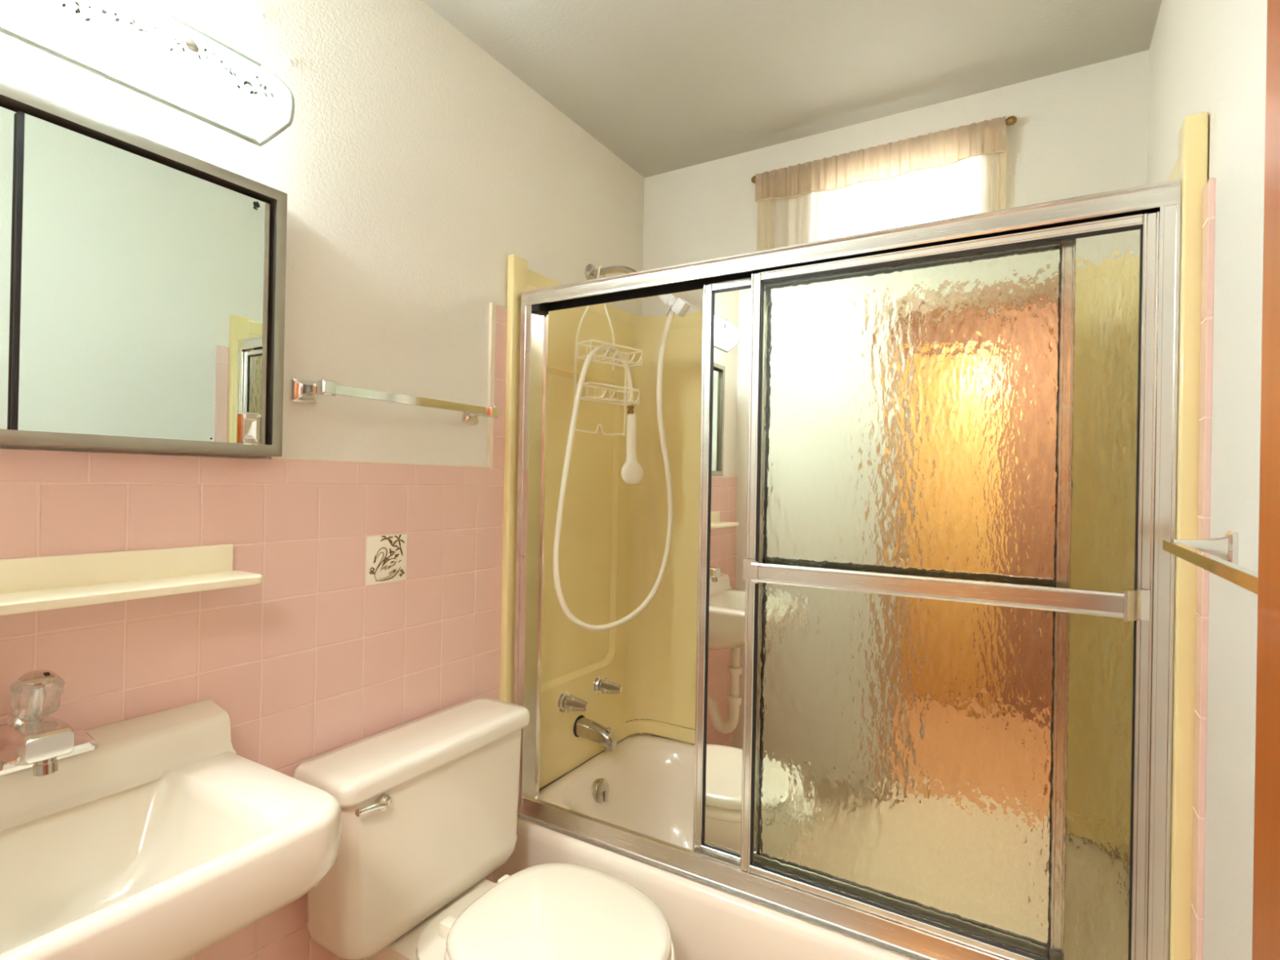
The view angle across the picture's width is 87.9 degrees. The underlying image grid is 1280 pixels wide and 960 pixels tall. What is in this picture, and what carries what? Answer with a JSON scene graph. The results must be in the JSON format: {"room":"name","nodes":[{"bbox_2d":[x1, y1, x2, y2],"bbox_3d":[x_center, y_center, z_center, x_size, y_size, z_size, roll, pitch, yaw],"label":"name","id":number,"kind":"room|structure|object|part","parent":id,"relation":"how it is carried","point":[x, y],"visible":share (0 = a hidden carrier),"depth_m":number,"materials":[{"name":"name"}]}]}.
{"room":"bathroom","nodes":[
{"label":"bathroom","id":0,"kind":"room"},
{"bbox_2d":[0,0,644,466],"bbox_3d":[-0.626,0.088,1.497,0.102,2.425,2.447,1,0,31],"label":"wall","id":1,"kind":"structure","parent":0,"point":[411,164],"depth_m":1.47,"materials":[{"name":"paint"}]},
{"bbox_2d":[0,543,262,615],"bbox_3d":[-0.843,0.143,0.916,0.106,0.062,0.600,1,0,31],"label":"soap shelf","id":2,"kind":"object","parent":1,"relation":"attached to","point":[32,584],"visible":1,"depth_m":1.01,"materials":[{"name":"beige ceramic"}]},
{"bbox_2d":[0,80,287,456],"bbox_3d":[-0.835,-0.294,0.979,0.040,0.492,0.624,1,0,31],"label":"upper cabinet","id":3,"kind":"object","parent":1,"relation":"attached to","point":[143,279],"visible":1,"depth_m":1.03,"materials":[{"name":"silver metal"}]},
{"bbox_3d":[-0.919,-0.286,0.834,0.004,0.448,0.260,1,0,31],"label":"mirror door","id":4,"kind":"part","parent":3,"relation":"part of","materials":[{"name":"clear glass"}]},
{"bbox_3d":[-0.696,-0.091,1.186,0.008,0.058,0.035,1,0,31],"label":"finger pull","id":5,"kind":"part","parent":3,"relation":"part of","materials":[{"name":"silver metal"}]},
{"bbox_2d":[253,200,260,208],"bbox_3d":[-0.689,-0.495,1.194,0.001,0.013,0.013,1,0,31],"label":"mirror blemish","id":6,"kind":"object","parent":3,"relation":"attached to","point":[256,204],"depth_m":1.19,"materials":[{"name":"black rubber"}]},
{"bbox_2d":[0,0,294,146],"bbox_3d":[-0.804,-0.659,0.954,0.127,0.144,0.570,1,0,31],"label":"vanity light","id":7,"kind":"object","parent":1,"relation":"attached to","point":[75,37],"visible":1,"depth_m":0.99,"materials":[{"name":"white plastic"}]},
{"bbox_2d":[0,0,20,12],"bbox_3d":[-0.854,-0.651,0.900,0.014,0.026,0.026,1,0,31],"label":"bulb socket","id":8,"kind":"object","parent":7,"relation":"attached to","point":[5,6],"depth_m":0.90,"materials":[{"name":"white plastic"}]},
{"bbox_3d":[-0.830,-0.650,0.886,0.036,0.038,0.038,1,0,31],"label":"bulb","id":9,"kind":"part","parent":7,"relation":"part of","materials":[{"name":"white glass"}]},
{"bbox_2d":[0,0,163,96],"bbox_3d":[-0.825,-0.657,0.968,0.006,0.088,0.227,1,0,31],"label":"diffuser","id":10,"kind":"object","parent":7,"relation":"attached to","point":[101,42],"depth_m":0.98,"materials":[{"name":"white glass"}]},
{"bbox_2d":[123,50,142,69],"bbox_3d":[-0.780,-0.649,1.024,0.014,0.026,0.026,1,0,31],"label":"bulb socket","id":11,"kind":"object","parent":7,"relation":"attached to","point":[128,64],"depth_m":1.02,"materials":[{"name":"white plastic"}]},
{"bbox_3d":[-0.757,-0.649,1.010,0.036,0.038,0.038,1,0,31],"label":"bulb","id":12,"kind":"part","parent":7,"relation":"part of","materials":[{"name":"white glass"}]},
{"bbox_2d":[0,302,506,959],"bbox_3d":[-0.771,0.409,1.155,0.010,1.776,1.520,1,0,31],"label":"tile wainscot","id":13,"kind":"structure","parent":1,"relation":"attached to","point":[309,660],"depth_m":1.27,"materials":[{"name":"pink tile"}]},
{"bbox_2d":[0,698,341,959],"bbox_3d":[-0.712,0.512,0.833,0.428,0.260,0.520,1,0,31],"label":"sink","id":14,"kind":"object","parent":13,"relation":"attached to","point":[160,840],"visible":0.99,"depth_m":0.91,"materials":[{"name":"ceramic"}]},
{"bbox_2d":[0,669,97,776],"bbox_3d":[-0.827,0.329,0.904,0.123,0.128,0.156,1,0,31],"label":"sink faucet","id":15,"kind":"object","parent":14,"relation":"attached to","point":[29,737],"visible":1,"depth_m":0.89,"materials":[{"name":"silver metal"}]},
{"bbox_3d":[-0.832,0.297,0.916,0.061,0.059,0.058,1,0,31],"label":"crystal knob","id":16,"kind":"part","parent":15,"relation":"part of","materials":[{"name":"clear plastic"}]},
{"bbox_3d":[-0.823,0.357,0.901,0.113,0.054,0.057,1,0,31],"label":"spout","id":17,"kind":"part","parent":15,"relation":"part of","materials":[{"name":"silver metal"}]},
{"bbox_3d":[-0.856,0.381,0.921,0.056,0.022,0.156,1,0,31],"label":"plate","id":18,"kind":"part","parent":15,"relation":"part of","materials":[{"name":"silver metal"}]},
{"bbox_2d":[365,533,407,586],"bbox_3d":[-0.566,0.177,1.484,0.009,0.107,0.107,1,0,31],"label":"decorative tile","id":19,"kind":"object","parent":13,"relation":"attached to","point":[385,555],"depth_m":1.48,"materials":[{"name":"beige tile"}]},
{"bbox_2d":[257,12,265,19],"bbox_3d":[-0.703,-0.861,1.233,0.010,0.012,0.012,1,0,31],"label":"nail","id":20,"kind":"object","parent":1,"relation":"attached to","point":[261,16],"visible":1,"depth_m":1.23,"materials":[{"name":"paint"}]},
{"bbox_2d":[286,58,293,65],"bbox_3d":[-0.676,-0.805,1.280,0.010,0.012,0.012,1,0,31],"label":"nail","id":21,"kind":"object","parent":1,"relation":"attached to","point":[289,62],"visible":1,"depth_m":1.28,"materials":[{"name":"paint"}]},
{"bbox_2d":[289,377,498,423],"bbox_3d":[-0.515,-0.172,1.490,0.087,0.046,0.506,1,0,31],"label":"towel bar","id":22,"kind":"object","parent":1,"relation":"attached to","point":[304,391],"visible":1,"depth_m":1.38,"materials":[{"name":"silver metal"}]},
{"bbox_3d":[-0.662,-0.176,1.315,0.015,0.046,0.054,1,0,31],"label":"mounting plate","id":23,"kind":"part","parent":22,"relation":"part of","materials":[{"name":"silver metal"}]},
{"bbox_3d":[-0.626,-0.178,1.294,0.075,0.029,0.029,1,0,31],"label":"post","id":24,"kind":"part","parent":22,"relation":"part of","materials":[{"name":"silver metal"}]},
{"bbox_3d":[-0.487,-0.174,1.486,0.012,0.020,0.451,1,0,31],"label":"rail","id":25,"kind":"part","parent":22,"relation":"part of","materials":[{"name":"silver metal"}]},
{"bbox_3d":[-0.430,-0.170,1.703,0.015,0.046,0.054,1,0,31],"label":"mounting plate","id":26,"kind":"part","parent":22,"relation":"part of","materials":[{"name":"silver metal"}]},
{"bbox_3d":[-0.394,-0.172,1.681,0.075,0.029,0.029,1,0,31],"label":"post","id":27,"kind":"part","parent":22,"relation":"part of","materials":[{"name":"silver metal"}]},
{"bbox_2d":[585,263,637,279],"bbox_3d":[-0.042,-0.628,2.086,0.276,0.142,0.064,1,0,31],"label":"pipe","id":28,"kind":"object","parent":1,"relation":"attached to","point":[591,273],"visible":0.56,"depth_m":2.12,"materials":[{"name":"silver metal"}]},
{"bbox_2d":[573,266,642,435],"bbox_3d":[-0.094,-0.414,2.054,0.150,0.547,0.225,1,0,31],"label":"shower caddy","id":29,"kind":"object","parent":28,"relation":"hanging from","point":[624,402],"visible":0.84,"depth_m":2.05,"materials":[{"name":"silver metal"}]},
{"bbox_2d":[576,382,639,405],"bbox_3d":[-0.091,-0.265,2.050,0.217,0.047,0.081,1,0,-44],"label":"basket","id":30,"kind":"object","parent":29,"relation":"on","point":[624,402],"depth_m":2.05,"materials":[{"name":"silver metal"}]},
{"bbox_2d":[577,339,642,367],"bbox_3d":[-0.086,-0.389,2.047,0.217,0.047,0.089,1,0,-44],"label":"basket","id":31,"kind":"object","parent":29,"relation":"on","point":[637,363],"depth_m":2.04,"materials":[{"name":"silver metal"}]},
{"bbox_2d":[421,0,1161,177],"bbox_3d":[0.076,-1.143,1.095,1.683,0.060,2.447,1,0,31],"label":"ceiling","id":32,"kind":"structure","parent":0,"point":[664,86],"depth_m":1.72,"materials":[{"name":"grey paint"}]},
{"bbox_2d":[641,49,1149,316],"bbox_3d":[0.655,0.114,2.098,1.481,2.425,0.100,1,0,31],"label":"wall","id":33,"kind":"structure","parent":0,"point":[1082,131],"depth_m":1.85,"materials":[{"name":"paint"}]},
{"bbox_2d":[751,115,1017,183],"bbox_3d":[0.699,-0.975,2.000,0.760,0.034,0.049,1,0,31],"label":"curtain rod","id":34,"kind":"object","parent":33,"relation":"attached to","point":[1011,120],"visible":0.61,"depth_m":1.80,"materials":[{"name":"brown metal"}]},
{"bbox_2d":[755,115,1007,251],"bbox_3d":[0.690,-0.800,1.992,0.721,0.383,0.043,1,0,31],"label":"window curtain","id":35,"kind":"object","parent":34,"relation":"hanging from","point":[953,172],"visible":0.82,"depth_m":1.97,"materials":[{"name":"fabric"}]},
{"bbox_3d":[0.406,-0.780,2.164,0.056,0.335,0.009,1,0,27],"label":"panel","id":36,"kind":"part","parent":35,"relation":"part of","materials":[{"name":"fabric"}]},
{"bbox_3d":[0.981,-0.771,1.822,0.047,0.335,0.010,1,0,31],"label":"panel","id":37,"kind":"part","parent":35,"relation":"part of","materials":[{"name":"fabric"}]},
{"bbox_2d":[1146,0,1267,959],"bbox_3d":[0.732,0.111,0.685,0.100,2.425,2.447,1,0,31],"label":"wall","id":38,"kind":"structure","parent":0,"point":[1209,56],"depth_m":0.92,"materials":[{"name":"paint"}]},
{"bbox_2d":[1190,177,1215,959],"bbox_3d":[0.871,0.432,1.033,0.008,1.790,0.043,1,0,31],"label":"tile column","id":39,"kind":"structure","parent":38,"relation":"attached to","point":[1209,190],"depth_m":1.02,"materials":[{"name":"tile"}]},
{"bbox_2d":[1162,530,1257,595],"bbox_3d":[0.630,0.087,0.685,0.076,0.044,0.530,1,0,31],"label":"towel bar","id":40,"kind":"object","parent":38,"relation":"attached to","point":[1219,556],"visible":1,"depth_m":0.79,"materials":[{"name":"silver metal"}]},
{"bbox_3d":[0.759,0.091,0.900,0.058,0.036,0.016,1,0,31],"label":"post","id":41,"kind":"part","parent":40,"relation":"part of","materials":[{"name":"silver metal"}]},
{"bbox_3d":[0.787,0.090,0.884,0.009,0.044,0.028,1,0,31],"label":"mounting plate","id":42,"kind":"part","parent":40,"relation":"part of","materials":[{"name":"silver metal"}]},
{"bbox_3d":[0.029,1.342,1.087,1.683,0.060,2.447,1,0,31],"label":"floor","id":43,"kind":"structure","parent":0,"visible":0},
{"bbox_2d":[293,697,675,959],"bbox_3d":[-0.247,0.930,1.312,0.707,0.751,0.516,1,0,31],"label":"toilet","id":44,"kind":"object","parent":43,"relation":"on","point":[429,803],"visible":0.98,"depth_m":1.31,"materials":[{"name":"ceramic"}]},
{"bbox_3d":[-0.492,0.605,1.225,0.018,0.025,0.071,1,0,24],"label":"lever arm","id":45,"kind":"part","parent":44,"relation":"part of","materials":[{"name":"silver metal"}]},
{"bbox_3d":[-0.484,0.613,1.260,0.016,0.032,0.032,1,0,31],"label":"flush lever","id":46,"kind":"part","parent":44,"relation":"part of","materials":[{"name":"silver metal"}]},
{"bbox_3d":[-0.467,0.571,1.449,0.179,0.042,0.516,1,0,31],"label":"tank lid","id":47,"kind":"part","parent":44,"relation":"part of","materials":[{"name":"ceramic"}]},
{"bbox_3d":[-0.470,0.755,1.452,0.156,0.325,0.491,1,0,31],"label":"tank","id":48,"kind":"part","parent":44,"relation":"part of","materials":[{"name":"ceramic"}]},
{"bbox_3d":[-0.185,1.103,1.275,0.557,0.406,0.360,1,0,31],"label":"bowl","id":49,"kind":"part","parent":44,"relation":"part of","materials":[{"name":"ceramic"}]},
{"bbox_3d":[-0.141,0.854,1.266,0.410,0.030,0.374,1,0,31],"label":"seat lid","id":50,"kind":"part","parent":44,"relation":"part of","materials":[{"name":"beige plastic"}]},
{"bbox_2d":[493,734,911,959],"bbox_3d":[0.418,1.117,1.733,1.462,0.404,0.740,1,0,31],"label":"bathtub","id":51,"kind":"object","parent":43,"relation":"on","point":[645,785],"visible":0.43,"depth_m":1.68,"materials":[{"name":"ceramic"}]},
{"bbox_3d":[-0.122,0.960,2.053,0.034,0.072,0.072,1,0,31],"label":"overflow plate","id":52,"kind":"part","parent":51,"relation":"part of","materials":[{"name":"silver metal"}]},
{"bbox_3d":[-0.107,0.975,2.046,0.012,0.030,0.011,1,0,31],"label":"trip lever","id":53,"kind":"part","parent":51,"relation":"part of","materials":[{"name":"silver metal"}]},
{"bbox_2d":[513,178,1181,959],"bbox_3d":[0.270,0.204,1.460,1.418,1.413,0.094,1,0,31],"label":"shower enclosure","id":54,"kind":"object","parent":51,"relation":"on","point":[935,601],"visible":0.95,"depth_m":1.28,"materials":[{"name":"metal"}]},
{"bbox_3d":[0.456,0.214,1.382,0.736,1.341,0.016,1,0,31],"label":"sliding door","id":55,"kind":"part","parent":54,"relation":"part of","materials":[{"name":"glass"}]},
{"bbox_3d":[0.456,0.210,1.382,0.700,1.309,0.004,1,0,31],"label":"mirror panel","id":56,"kind":"part","parent":54,"relation":"part of","materials":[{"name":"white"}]},
{"bbox_3d":[0.296,-0.479,1.472,1.408,0.046,0.064,1,0,31],"label":"header rail","id":57,"kind":"part","parent":54,"relation":"part of","materials":[{"name":"metal"}]},
{"bbox_3d":[0.548,0.209,1.296,0.686,1.301,0.004,1,0,31],"label":"glass panel","id":58,"kind":"part","parent":54,"relation":"part of","materials":[{"name":"clear glass"}]},
{"bbox_3d":[0.548,0.213,1.296,0.722,1.333,0.016,1,0,31],"label":"sliding door","id":59,"kind":"part","parent":54,"relation":"part of","materials":[{"name":"glass"}]},
{"bbox_2d":[499,111,1208,959],"bbox_3d":[0.443,0.158,1.742,1.476,1.512,0.726,1,0,31],"label":"shower surround","id":60,"kind":"object","parent":51,"relation":"on","point":[614,531],"depth_m":2.13,"materials":[{"name":"yellow plastic"}]},
{"bbox_3d":[-0.199,0.678,2.012,0.100,0.068,0.068,1,0,31],"label":"tub faucet handle","id":61,"kind":"part","parent":60,"relation":"part of","materials":[{"name":"silver metal"}]},
{"bbox_3d":[-0.190,0.678,2.006,0.069,0.046,0.046,1,0,31],"label":"crystal knob","id":62,"kind":"part","parent":60,"relation":"part of","materials":[{"name":"clear plastic"}]},
{"bbox_3d":[-0.194,0.154,2.098,0.018,1.498,0.585,1,0,31],"label":"panel","id":63,"kind":"part","parent":60,"relation":"part of","materials":[{"name":"yellow plastic"}]},
{"bbox_2d":[573,715,616,751],"bbox_3d":[-0.138,0.788,2.070,0.137,0.085,0.068,1,0,31],"label":"tub spout","id":64,"kind":"object","parent":60,"relation":"attached to","point":[588,729],"visible":1,"depth_m":2.05,"materials":[{"name":"silver metal"}]},
{"bbox_3d":[-0.097,0.773,2.046,0.016,0.020,0.016,1,0,31],"label":"diverter knob","id":65,"kind":"part","parent":64,"relation":"part of","materials":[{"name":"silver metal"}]},
{"bbox_3d":[-0.103,0.677,2.173,0.100,0.068,0.068,1,0,31],"label":"tub faucet handle","id":66,"kind":"part","parent":60,"relation":"part of","materials":[{"name":"silver metal"}]},
{"bbox_3d":[-0.094,0.677,2.168,0.069,0.046,0.046,1,0,31],"label":"crystal knob","id":67,"kind":"part","parent":60,"relation":"part of","materials":[{"name":"clear plastic"}]},
{"bbox_2d":[552,293,690,631],"bbox_3d":[-0.075,-0.072,2.000,0.411,1.023,0.200,1,0,-21],"label":"shower","id":68,"kind":"object","parent":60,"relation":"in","point":[632,473],"visible":0.99,"depth_m":1.99,"materials":[{"name":"white plastic"}]},
{"bbox_3d":[0.604,0.169,2.012,1.476,1.497,0.096,1,0,31],"label":"panel","id":69,"kind":"part","parent":60,"relation":"part of","materials":[{"name":"yellow plastic"}]},
{"bbox_3d":[1.054,0.175,1.358,0.012,1.497,0.575,1,0,31],"label":"panel","id":70,"kind":"part","parent":60,"relation":"part of","materials":[{"name":"yellow plastic"}]},
{"bbox_3d":[-0.549,0.085,0.083,1.481,2.425,0.100,1,0,31],"label":"wall","id":71,"kind":"structure","parent":0,"visible":0},
{"bbox_2d":[1252,0,1279,959],"bbox_3d":[0.172,0.290,0.110,0.094,2.018,0.646,1,0,31],"label":"door","id":72,"kind":"structure","parent":71,"relation":"in","point":[1266,868],"depth_m":0.36,"materials":[{"name":"brown wood"}]}
]}

